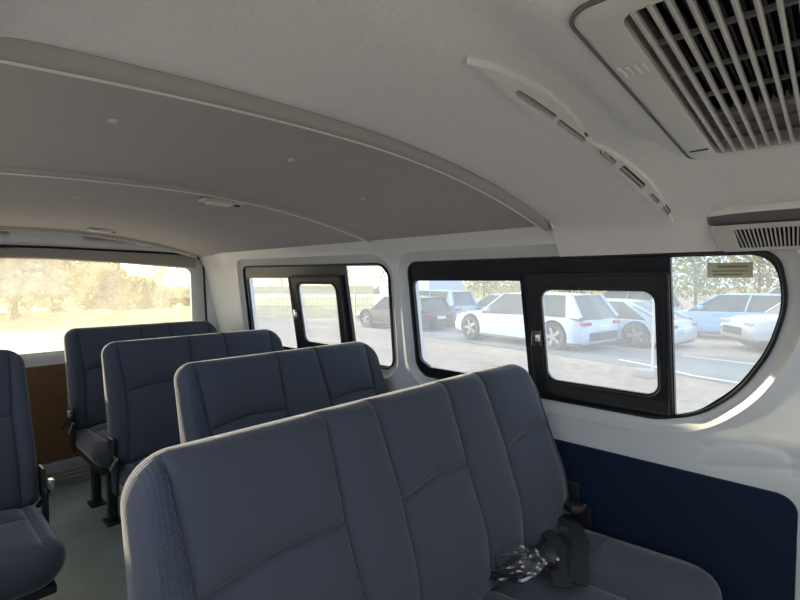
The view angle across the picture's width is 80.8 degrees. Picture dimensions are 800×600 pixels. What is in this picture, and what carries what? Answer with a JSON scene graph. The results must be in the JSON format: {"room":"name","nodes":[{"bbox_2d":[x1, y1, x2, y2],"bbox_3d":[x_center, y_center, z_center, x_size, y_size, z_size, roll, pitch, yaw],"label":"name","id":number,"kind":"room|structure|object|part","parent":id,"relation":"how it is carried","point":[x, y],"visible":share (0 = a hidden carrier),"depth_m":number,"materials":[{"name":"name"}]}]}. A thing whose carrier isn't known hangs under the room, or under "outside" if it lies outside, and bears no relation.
{"room":"vehicle interior","nodes":[
{"label":"vehicle interior","id":0,"kind":"room"},
{"bbox_2d":[32,475,127,599],"bbox_3d":[-0.537,1.165,1.444,3.930,0.050,1.835,2,3,43],"label":"floor","id":1,"kind":"structure","parent":0,"point":[93,568],"depth_m":2.11,"materials":[{"name":"plastic"}]},
{"bbox_2d":[0,349,65,599],"bbox_3d":[-1.367,0.666,1.449,0.671,0.945,0.474,2,3,43],"label":"seat","id":2,"kind":"object","parent":1,"relation":"on","point":[32,554],"visible":1,"depth_m":1.60,"materials":[{"name":"fabric"}]},
{"bbox_3d":[-1.514,0.469,1.588,0.256,0.562,0.438,2,3,43],"label":"backrest","id":3,"kind":"part","parent":2,"relation":"part of","materials":[{"name":"fabric"}]},
{"bbox_2d":[0,506,65,599],"bbox_3d":[-1.285,0.776,1.386,0.460,0.152,0.440,2,3,43],"label":"seat cushion","id":4,"kind":"object","parent":2,"relation":"on","point":[32,554],"depth_m":1.37,"materials":[{"name":"fabric"}]},
{"bbox_3d":[-1.293,0.861,1.397,0.380,0.030,0.380,2,3,43],"label":"seat frame","id":5,"kind":"part","parent":2,"relation":"part of","materials":[{"name":"black plastic"}]},
{"bbox_3d":[-1.274,0.714,1.681,0.110,0.230,0.012,2,3,43],"label":"hinge plate","id":6,"kind":"part","parent":2,"relation":"part of","materials":[{"name":"black plastic"}]},
{"bbox_2d":[35,477,54,507],"bbox_3d":[-1.251,0.683,1.668,0.072,0.101,0.038,0,2,7],"label":"belt buckle","id":7,"kind":"object","parent":2,"relation":"on","point":[50,482],"visible":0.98,"depth_m":1.66,"materials":[{"name":"silver plastic"}]},
{"bbox_2d":[63,320,217,527],"bbox_3d":[-1.357,0.619,2.717,0.667,0.932,0.911,2,3,43],"label":"seat","id":8,"kind":"object","parent":1,"relation":"on","point":[83,347],"visible":0.35,"depth_m":2.54,"materials":[{"name":"fabric"}]},
{"bbox_2d":[59,410,72,429],"bbox_3d":[-1.735,0.625,2.450,0.072,0.101,0.038,0,2,7],"label":"belt buckle","id":9,"kind":"object","parent":8,"relation":"attached to","point":[69,413],"visible":1,"depth_m":2.44,"materials":[{"name":"black plastic"}]},
{"bbox_3d":[-1.698,0.664,2.424,0.018,0.082,0.108,-2,3,-42],"label":"recline lever","id":10,"kind":"part","parent":8,"relation":"part of","materials":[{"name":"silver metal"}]},
{"bbox_3d":[-1.722,0.681,2.465,0.110,0.230,0.012,2,3,43],"label":"hinge plate","id":11,"kind":"part","parent":8,"relation":"part of","materials":[{"name":"black plastic"}]},
{"bbox_2d":[75,423,110,467],"bbox_3d":[-1.277,0.722,2.655,0.460,0.152,0.877,2,3,43],"label":"seat cushion","id":12,"kind":"object","parent":8,"relation":"on","point":[91,438],"depth_m":2.33,"materials":[{"name":"fabric"}]},
{"bbox_3d":[-1.629,0.960,2.518,0.090,0.268,0.070,2,3,43],"label":"leg","id":13,"kind":"part","parent":8,"relation":"part of","materials":[{"name":"black plastic"}]},
{"bbox_3d":[-1.284,0.807,2.666,0.380,0.030,0.817,2,3,43],"label":"seat frame","id":14,"kind":"part","parent":8,"relation":"part of","materials":[{"name":"black plastic"}]},
{"bbox_3d":[-1.425,0.968,2.326,0.090,0.268,0.070,2,3,43],"label":"leg","id":15,"kind":"part","parent":8,"relation":"part of","materials":[{"name":"black plastic"}]},
{"bbox_3d":[-1.504,0.421,2.856,0.252,0.548,0.875,2,3,43],"label":"backrest","id":16,"kind":"part","parent":8,"relation":"part of","materials":[{"name":"fabric"}]},
{"bbox_2d":[101,329,283,495],"bbox_3d":[-0.831,0.644,2.259,0.664,0.920,0.959,2,3,43],"label":"seat","id":17,"kind":"object","parent":1,"relation":"on","point":[140,398],"visible":0.31,"depth_m":2.13,"materials":[{"name":"fabric"}]},
{"bbox_3d":[-1.213,0.701,1.990,0.110,0.230,0.012,2,3,43],"label":"hinge plate","id":18,"kind":"part","parent":17,"relation":"part of","materials":[{"name":"black plastic"}]},
{"bbox_3d":[-1.190,0.684,1.949,0.018,0.082,0.108,-2,3,-42],"label":"recline lever","id":19,"kind":"part","parent":17,"relation":"part of","materials":[{"name":"silver metal"}]},
{"bbox_2d":[119,457,146,488],"bbox_3d":[-0.752,0.741,2.198,0.460,0.152,0.925,2,3,43],"label":"seat cushion","id":20,"kind":"object","parent":17,"relation":"on","point":[127,464],"depth_m":2.00,"materials":[{"name":"fabric"}]},
{"bbox_2d":[174,341,387,443],"bbox_3d":[-0.245,0.668,1.714,0.664,0.920,0.951,2,3,43],"label":"seat","id":21,"kind":"object","parent":1,"relation":"on","point":[214,397],"visible":0.23,"depth_m":1.73,"materials":[{"name":"fabric"}]},
{"bbox_2d":[120,364,721,599],"bbox_3d":[0.197,0.697,1.017,0.664,0.920,1.326,2,3,43],"label":"seat","id":22,"kind":"object","parent":1,"relation":"on","point":[419,492],"visible":0.91,"depth_m":1.00,"materials":[{"name":"fabric"}]},
{"bbox_2d":[489,553,529,584],"bbox_3d":[0.271,0.674,1.203,0.203,0.098,0.109,1,3,25],"label":"belt","id":23,"kind":"object","parent":22,"relation":"attached to","point":[511,568],"visible":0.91,"depth_m":1.18,"materials":[{"name":"black"}]},
{"bbox_2d":[537,529,572,588],"bbox_3d":[0.413,0.690,1.289,0.086,0.044,0.301,0,2,9],"label":"belt","id":24,"kind":"object","parent":22,"relation":"on","point":[551,554],"visible":0.98,"depth_m":1.23,"materials":[{"name":"black fabric"}]},
{"bbox_2d":[559,498,589,586],"bbox_3d":[0.503,0.677,1.339,0.119,0.068,0.394,0,2,8],"label":"belt","id":25,"kind":"object","parent":22,"relation":"attached to","point":[578,573],"visible":0.88,"depth_m":1.32,"materials":[{"name":"black fabric"}]},
{"bbox_3d":[0.579,0.719,1.561,0.110,0.230,0.012,2,3,43],"label":"hinge plate","id":26,"kind":"part","parent":22,"relation":"part of","materials":[{"name":"black plastic"}]},
{"bbox_2d":[481,526,721,599],"bbox_3d":[0.276,0.794,0.957,0.460,0.152,1.292,2,3,43],"label":"seat cushion","id":27,"kind":"object","parent":22,"relation":"on","point":[617,569],"depth_m":1.21,"materials":[{"name":"fabric"}]},
{"bbox_2d":[0,231,218,332],"bbox_3d":[-1.989,0.357,2.779,0.080,1.530,1.900,2,3,43],"label":"wall","id":28,"kind":"structure","parent":0,"point":[6,237],"depth_m":2.78,"materials":[{"name":"white paint"}]},
{"bbox_2d":[37,456,90,487],"bbox_3d":[-1.961,1.011,2.753,0.034,0.145,1.700,2,3,43],"label":"step","id":29,"kind":"structure","parent":28,"relation":"attached to","point":[72,470],"depth_m":2.76,"materials":[{"name":"grey"}]},
{"bbox_2d":[0,226,197,257],"bbox_3d":[-1.918,-0.334,2.686,0.050,0.138,1.506,2,3,43],"label":"trim","id":30,"kind":"structure","parent":28,"relation":"attached to","point":[2,228],"depth_m":2.78,"materials":[{"name":"grey plastic"}]},
{"bbox_2d":[0,244,206,465],"bbox_3d":[-1.995,0.399,2.762,0.056,1.420,1.786,2,3,43],"label":"door","id":31,"kind":"structure","parent":28,"relation":"in","point":[45,371],"depth_m":2.73,"materials":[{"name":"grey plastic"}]},
{"bbox_3d":[-1.989,-0.245,2.712,0.006,0.092,1.620,2,3,43],"label":"moulding","id":32,"kind":"part","parent":31,"relation":"part of","materials":[{"name":"beige plastic"}]},
{"bbox_2d":[0,295,373,299],"bbox_3d":[-32.876,-0.541,78.967,52.000,0.001,66.000,2,3,43],"label":"road","id":33,"kind":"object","parent":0,"point":[256,296],"visible":0.18,"depth_m":80.30,"materials":[{"name":"grey asphalt"}]},
{"bbox_2d":[0,40,548,256],"bbox_3d":[-1.012,-0.313,1.832,2.680,0.142,1.580,2,3,43],"label":"ceiling","id":34,"kind":"structure","parent":0,"point":[52,122],"depth_m":1.27,"materials":[{"name":"grey plastic"}]},
{"bbox_2d":[86,228,119,232],"bbox_3d":[-1.638,-0.383,2.595,0.064,0.018,0.150,2,3,43],"label":"recessed light","id":35,"kind":"object","parent":34,"relation":"in","point":[87,229],"visible":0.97,"depth_m":2.56,"materials":[{"name":"grey plastic"}]},
{"bbox_2d":[198,197,245,206],"bbox_3d":[-0.625,-0.343,1.658,0.064,0.018,0.150,2,3,43],"label":"recessed light","id":36,"kind":"object","parent":34,"relation":"in","point":[207,200],"visible":0.92,"depth_m":1.63,"materials":[{"name":"grey plastic"}]},
{"bbox_2d":[0,292,600,312],"bbox_3d":[-36.011,-1.471,88.743,126.000,1.046,180.000,2,3,43],"label":"field","id":37,"kind":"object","parent":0,"point":[324,302],"visible":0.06,"depth_m":61.85,"materials":[{"name":"green plant"}]},
{"bbox_2d":[67,262,142,310],"bbox_3d":[-18.449,-0.754,29.123,4.254,3.869,4.254,2,3,43],"label":"tree","id":38,"kind":"object","parent":37,"relation":"on","point":[107,296],"visible":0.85,"depth_m":28.43,"materials":[{"name":"brown plant"}]},
{"bbox_2d":[117,274,171,309],"bbox_3d":[-18.819,-0.386,33.918,3.884,3.132,3.876,2,3,43],"label":"tree","id":39,"kind":"object","parent":37,"relation":"on","point":[151,292],"visible":0.62,"depth_m":33.36,"materials":[{"name":"brown plant"}]},
{"bbox_2d":[131,266,186,286],"bbox_3d":[-61.246,-6.230,120.908,14.376,7.872,15.101,2,3,43],"label":"tree","id":40,"kind":"object","parent":37,"relation":"on","point":[155,267],"visible":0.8,"depth_m":120.51,"materials":[{"name":"brown plant"}]},
{"bbox_2d":[157,289,181,308],"bbox_3d":[-20.712,-0.059,40.632,3.577,2.125,3.578,2,3,43],"label":"tree","id":41,"kind":"object","parent":37,"relation":"on","point":[175,297],"visible":0.27,"depth_m":40.67,"materials":[{"name":"brown plant"}]},
{"bbox_2d":[0,305,353,329],"bbox_3d":[-18.705,0.978,21.874,9.742,1.540,38.855,2,3,40],"label":"grass bank","id":42,"kind":"object","parent":37,"relation":"on","point":[97,317],"visible":0.7,"depth_m":23.44,"materials":[{"name":"yellow plant"}]},
{"bbox_2d":[175,288,189,306],"bbox_3d":[-20.976,-0.179,47.117,3.568,2.086,3.446,2,3,43],"label":"tree","id":43,"kind":"object","parent":37,"relation":"on","point":[185,298],"visible":0.37,"depth_m":46.32,"materials":[{"name":"brown plant"}]},
{"bbox_2d":[256,278,301,285],"bbox_3d":[-33.281,-6.607,131.744,14.912,7.704,15.502,2,3,43],"label":"tree","id":44,"kind":"object","parent":37,"relation":"on","point":[281,279],"visible":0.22,"depth_m":130.65,"materials":[{"name":"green plant"}]},
{"bbox_2d":[321,266,364,285],"bbox_3d":[-17.517,-6.742,133.338,15.763,7.837,14.699,2,3,43],"label":"tree","id":45,"kind":"object","parent":37,"relation":"on","point":[348,270],"visible":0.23,"depth_m":133.00,"materials":[{"name":"brown plant"}]},
{"bbox_2d":[365,266,384,281],"bbox_3d":[-2.220,-6.757,132.767,15.238,7.916,15.572,2,3,43],"label":"tree","id":46,"kind":"object","parent":37,"relation":"on","point":[383,272],"visible":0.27,"depth_m":132.25,"materials":[{"name":"brown plant"}]},
{"bbox_2d":[0,294,764,412],"bbox_3d":[-5.843,-0.829,74.132,230.000,1.046,220.000,2,3,43],"label":"ground","id":47,"kind":"structure","parent":0,"point":[692,394],"depth_m":11.75,"materials":[{"name":"grey asphalt"}]},
{"bbox_2d":[0,258,66,319],"bbox_3d":[-17.012,-3.151,20.593,4.432,9.431,4.251,2,3,43],"label":"tree","id":48,"kind":"object","parent":47,"relation":"on","point":[16,274],"visible":0.27,"depth_m":20.41,"materials":[{"name":"brown plant"}]},
{"bbox_2d":[18,260,100,311],"bbox_3d":[-18.398,-2.196,24.692,4.188,6.950,4.370,2,3,43],"label":"tree","id":49,"kind":"object","parent":47,"relation":"on","point":[72,274],"visible":0.15,"depth_m":24.88,"materials":[{"name":"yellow plant"}]},
{"bbox_2d":[160,297,161,322],"bbox_3d":[-11.381,0.519,22.394,0.099,1.302,0.096,-1,3,-25],"label":"pole","id":50,"kind":"object","parent":47,"relation":"on","point":[160,297],"visible":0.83,"depth_m":22.37,"materials":[{"name":"silver metal"}]},
{"bbox_2d":[254,288,387,319],"bbox_3d":[-4.064,0.231,26.141,9.262,1.859,0.231,-1,2,-12],"label":"mesh fence","id":51,"kind":"object","parent":47,"relation":"on","point":[257,292],"visible":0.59,"depth_m":26.00,"materials":[{"name":"silver metal"}]},
{"bbox_3d":[-2.523,0.226,26.555,0.074,1.800,0.074,1,3,21],"label":"fence post","id":52,"kind":"part","parent":51,"relation":"part of","materials":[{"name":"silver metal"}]},
{"bbox_2d":[356,295,453,329],"bbox_3d":[0.078,0.500,19.858,2.060,1.429,4.417,-2,3,-45],"label":"car","id":53,"kind":"object","parent":47,"relation":"on","point":[436,313],"visible":0.65,"depth_m":18.88,"materials":[{"name":"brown metal"}]},
{"bbox_2d":[373,272,461,304],"bbox_3d":[0.845,-0.398,28.739,2.300,3.000,6.520,-2,3,-32],"label":"box truck","id":54,"kind":"object","parent":47,"relation":"on","point":[423,285],"visible":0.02,"depth_m":26.28,"materials":[{"name":"blue paint"}]},
{"bbox_2d":[419,290,479,327],"bbox_3d":[1.434,0.350,21.807,2.060,1.689,4.517,-2,3,-45],"label":"car","id":55,"kind":"object","parent":47,"relation":"on","point":[459,301],"visible":0.18,"depth_m":20.33,"materials":[{"name":"blue"}]},
{"bbox_2d":[462,281,509,299],"bbox_3d":[9.293,-1.954,54.296,7.410,4.998,7.024,0,2,-4],"label":"tree","id":56,"kind":"object","parent":47,"relation":"on","point":[485,284],"visible":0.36,"depth_m":53.59,"materials":[{"name":"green plant"}]},
{"bbox_2d":[488,281,550,294],"bbox_3d":[12.842,-1.902,48.448,7.298,5.390,7.183,2,3,43],"label":"tree","id":57,"kind":"object","parent":47,"relation":"on","point":[517,285],"visible":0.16,"depth_m":48.36,"materials":[{"name":"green plant"}]},
{"bbox_2d":[386,327,758,384],"bbox_3d":[21.054,1.703,10.075,43.000,0.684,24.600,2,3,43],"label":"asphalt road","id":58,"kind":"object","parent":47,"relation":"on","point":[718,369],"visible":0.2,"depth_m":10.71,"materials":[{"name":"grey asphalt"}]},
{"bbox_2d":[476,294,500,309],"bbox_3d":[4.744,0.453,21.535,2.060,1.489,4.217,-2,3,-42],"label":"car","id":59,"kind":"object","parent":58,"relation":"on","point":[488,299],"visible":0.05,"depth_m":21.32,"materials":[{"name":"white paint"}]},
{"bbox_2d":[455,292,619,349],"bbox_3d":[3.766,0.514,13.809,2.060,1.529,4.797,-2,3,-36],"label":"car","id":60,"kind":"object","parent":58,"relation":"on","point":[572,320],"visible":0.9,"depth_m":12.25,"materials":[{"name":"white paint"}]},
{"bbox_2d":[579,322,591,326],"bbox_3d":[4.556,0.597,11.610,0.315,0.090,0.220,-2,3,-36],"label":"tail light","id":61,"kind":"object","parent":60,"relation":"attached to","point":[581,324],"depth_m":11.52,"materials":[{"name":"red plastic"}]},
{"bbox_3d":[5.154,0.705,11.890,0.520,0.110,0.052,-2,3,-36],"label":"number plate","id":62,"kind":"part","parent":60,"relation":"part of","materials":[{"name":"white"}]},
{"bbox_2d":[618,359,739,382],"bbox_3d":[6.529,1.433,8.201,5.626,0.001,1.315,2,3,43],"label":"painted line","id":63,"kind":"structure","parent":58,"relation":"on","point":[618,359],"depth_m":8.86,"materials":[{"name":"white paint"}]},
{"bbox_2d":[682,355,752,363],"bbox_3d":[7.869,1.369,9.687,3.711,0.001,0.499,2,3,43],"label":"painted line","id":64,"kind":"structure","parent":58,"relation":"on","point":[682,355],"depth_m":10.53,"materials":[{"name":"white paint"}]},
{"bbox_2d":[547,290,600,293],"bbox_3d":[16.892,-2.149,46.036,6.759,6.086,6.463,0,2,-3],"label":"tree","id":65,"kind":"object","parent":47,"relation":"on","point":[569,291],"visible":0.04,"depth_m":45.48,"materials":[{"name":"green plant"}]},
{"bbox_2d":[603,290,684,310],"bbox_3d":[9.589,0.366,20.308,2.060,1.689,4.517,-2,3,-41],"label":"car","id":66,"kind":"object","parent":47,"relation":"on","point":[639,295],"visible":0.03,"depth_m":19.31,"materials":[{"name":"grey paint"}]},
{"bbox_2d":[632,299,656,378],"bbox_3d":[4.541,0.656,8.695,0.360,1.550,0.260,2,3,43],"label":"marker post","id":67,"kind":"object","parent":47,"relation":"on","point":[640,372],"visible":0.94,"depth_m":8.62,"materials":[{"name":"white paint"}]},
{"bbox_3d":[4.649,0.658,8.634,0.042,1.550,0.044,2,3,43],"label":"post","id":68,"kind":"part","parent":67,"relation":"part of","materials":[{"name":"white paint"}]},
{"bbox_2d":[606,298,697,347],"bbox_3d":[6.153,0.610,14.193,2.060,1.329,4.617,-2,3,-39],"label":"car","id":69,"kind":"object","parent":47,"relation":"on","point":[635,316],"visible":0.31,"depth_m":12.68,"materials":[{"name":"silver metal"}]},
{"bbox_3d":[7.583,0.796,12.420,0.520,0.110,0.052,-2,3,-39],"label":"number plate","id":70,"kind":"part","parent":69,"relation":"part of","materials":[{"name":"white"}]},
{"bbox_2d":[672,256,744,306],"bbox_3d":[22.734,-1.745,36.397,5.825,5.539,6.400,0,2,-7],"label":"tree","id":71,"kind":"object","parent":47,"relation":"on","point":[697,270],"visible":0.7,"depth_m":35.73,"materials":[{"name":"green plant"}]},
{"bbox_2d":[677,293,780,334],"bbox_3d":[10.883,0.515,15.114,2.060,1.499,4.317,-2,3,-41],"label":"car","id":72,"kind":"object","parent":47,"relation":"on","point":[708,314],"visible":0.28,"depth_m":14.74,"materials":[{"name":"blue paint"}]},
{"bbox_2d":[715,255,779,292],"bbox_3d":[24.957,-2.356,32.882,5.725,6.833,5.378,2,3,43],"label":"tree","id":73,"kind":"object","parent":47,"relation":"on","point":[766,274],"visible":0.31,"depth_m":32.37,"materials":[{"name":"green plant"}]},
{"bbox_2d":[719,302,780,349],"bbox_3d":[10.846,0.547,11.938,4.417,1.529,2.060,0,2,8],"label":"car","id":74,"kind":"object","parent":47,"relation":"on","point":[755,330],"visible":0.59,"depth_m":11.89,"materials":[{"name":"silver metal"}]},
{"bbox_2d":[723,325,741,334],"bbox_3d":[8.723,0.777,12.262,0.125,0.220,0.900,0,2,8],"label":"grille","id":75,"kind":"object","parent":74,"relation":"attached to","point":[727,329],"depth_m":12.24,"materials":[{"name":"grey plastic"}]},
{"bbox_2d":[767,287,780,293],"bbox_3d":[13.832,0.374,16.716,2.060,1.749,4.317,-2,3,-41],"label":"car","id":76,"kind":"object","parent":47,"relation":"on","point":[776,290],"visible":0.02,"depth_m":16.44,"materials":[{"name":"silver metal"}]},
{"bbox_2d":[0,0,799,256],"bbox_3d":[0.429,-0.191,0.482,1.285,0.332,1.621,2,3,43],"label":"ceiling","id":77,"kind":"structure","parent":0,"point":[399,70],"depth_m":0.62,"materials":[{"name":"plastic"}]},
{"bbox_2d":[467,57,595,146],"bbox_3d":[0.210,-0.279,0.683,0.042,0.031,0.390,2,3,43],"label":"ceiling vent","id":78,"kind":"object","parent":77,"relation":"in","point":[533,97],"visible":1,"depth_m":0.65,"materials":[{"name":"plastic"}]},
{"bbox_2d":[596,142,672,221],"bbox_3d":[0.524,-0.241,1.018,0.034,0.097,0.525,2,3,43],"label":"ceiling vent","id":79,"kind":"object","parent":77,"relation":"in","point":[629,171],"visible":1,"depth_m":0.98,"materials":[{"name":"plastic"}]},
{"bbox_2d":[569,0,799,158],"bbox_3d":[0.519,-0.246,0.365,0.607,0.088,0.476,2,3,43],"label":"air conditioner","id":80,"kind":"object","parent":77,"relation":"attached to","point":[678,60],"visible":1,"depth_m":0.49,"materials":[{"name":"white plastic"}]},
{"bbox_2d":[707,200,799,251],"bbox_3d":[0.963,-0.167,1.006,0.542,0.104,0.114,2,3,43],"label":"air vent","id":81,"kind":"object","parent":77,"relation":"attached to","point":[754,227],"visible":1,"depth_m":1.11,"materials":[{"name":"plastic"}]},
{"bbox_2d":[707,200,799,216],"bbox_3d":[0.946,-0.208,0.986,0.542,0.020,0.064,2,3,43],"label":"hood","id":82,"kind":"object","parent":81,"relation":"attached to","point":[783,208],"depth_m":1.07,"materials":[{"name":"plastic"}]},
{"bbox_2d":[41,285,772,293],"bbox_3d":[-13.488,-1.816,92.458,129.414,1.500,139.414,2,3,43],"label":"grass bank","id":83,"kind":"object","parent":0,"point":[271,288],"visible":0.26,"depth_m":114.62,"materials":[{"name":"green plant"}]},
{"bbox_2d":[199,227,799,599],"bbox_3d":[0.037,0.403,2.059,3.942,1.420,0.272,2,3,43],"label":"wall","id":84,"kind":"structure","parent":0,"point":[716,490],"depth_m":1.39,"materials":[{"name":"white paint"}]},
{"bbox_2d":[0,167,371,242],"bbox_3d":[-0.646,-0.288,1.492,0.030,0.127,1.506,2,3,43],"label":"trim","id":85,"kind":"structure","parent":84,"relation":"attached to","point":[8,171],"depth_m":1.42,"materials":[{"name":"grey plastic"}]},
{"bbox_2d":[0,37,550,231],"bbox_3d":[-0.051,-0.260,0.934,0.036,0.136,1.506,2,3,43],"label":"trim","id":86,"kind":"structure","parent":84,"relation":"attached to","point":[13,51],"depth_m":0.69,"materials":[{"name":"grey plastic"}]},
{"bbox_2d":[243,263,394,368],"bbox_3d":[-0.509,0.060,2.588,1.354,0.512,0.134,2,3,43],"label":"window","id":87,"kind":"structure","parent":84,"relation":"in","point":[336,275],"depth_m":2.48,"materials":[{"name":"black metal"}]},
{"bbox_3d":[-0.426,0.083,2.499,0.464,0.422,0.101,2,3,43],"label":"sliding frame","id":88,"kind":"part","parent":87,"relation":"part of","materials":[{"name":"black plastic"}]},
{"bbox_2d":[407,251,787,418],"bbox_3d":[0.517,0.106,1.628,1.276,0.505,0.131,2,3,43],"label":"window","id":89,"kind":"structure","parent":84,"relation":"in","point":[652,273],"depth_m":1.50,"materials":[{"name":"black metal"}]},
{"bbox_3d":[0.624,0.128,1.514,0.445,0.429,0.102,2,3,43],"label":"sliding frame","id":90,"kind":"part","parent":89,"relation":"part of","materials":[{"name":"black plastic"}]},
{"bbox_2d":[707,262,752,277],"bbox_3d":[0.872,-0.079,1.244,0.100,0.040,0.010,2,3,43],"label":"window sticker","id":91,"kind":"object","parent":89,"relation":"attached to","point":[734,269],"visible":1,"depth_m":1.24,"materials":[{"name":"paper"}]}
]}

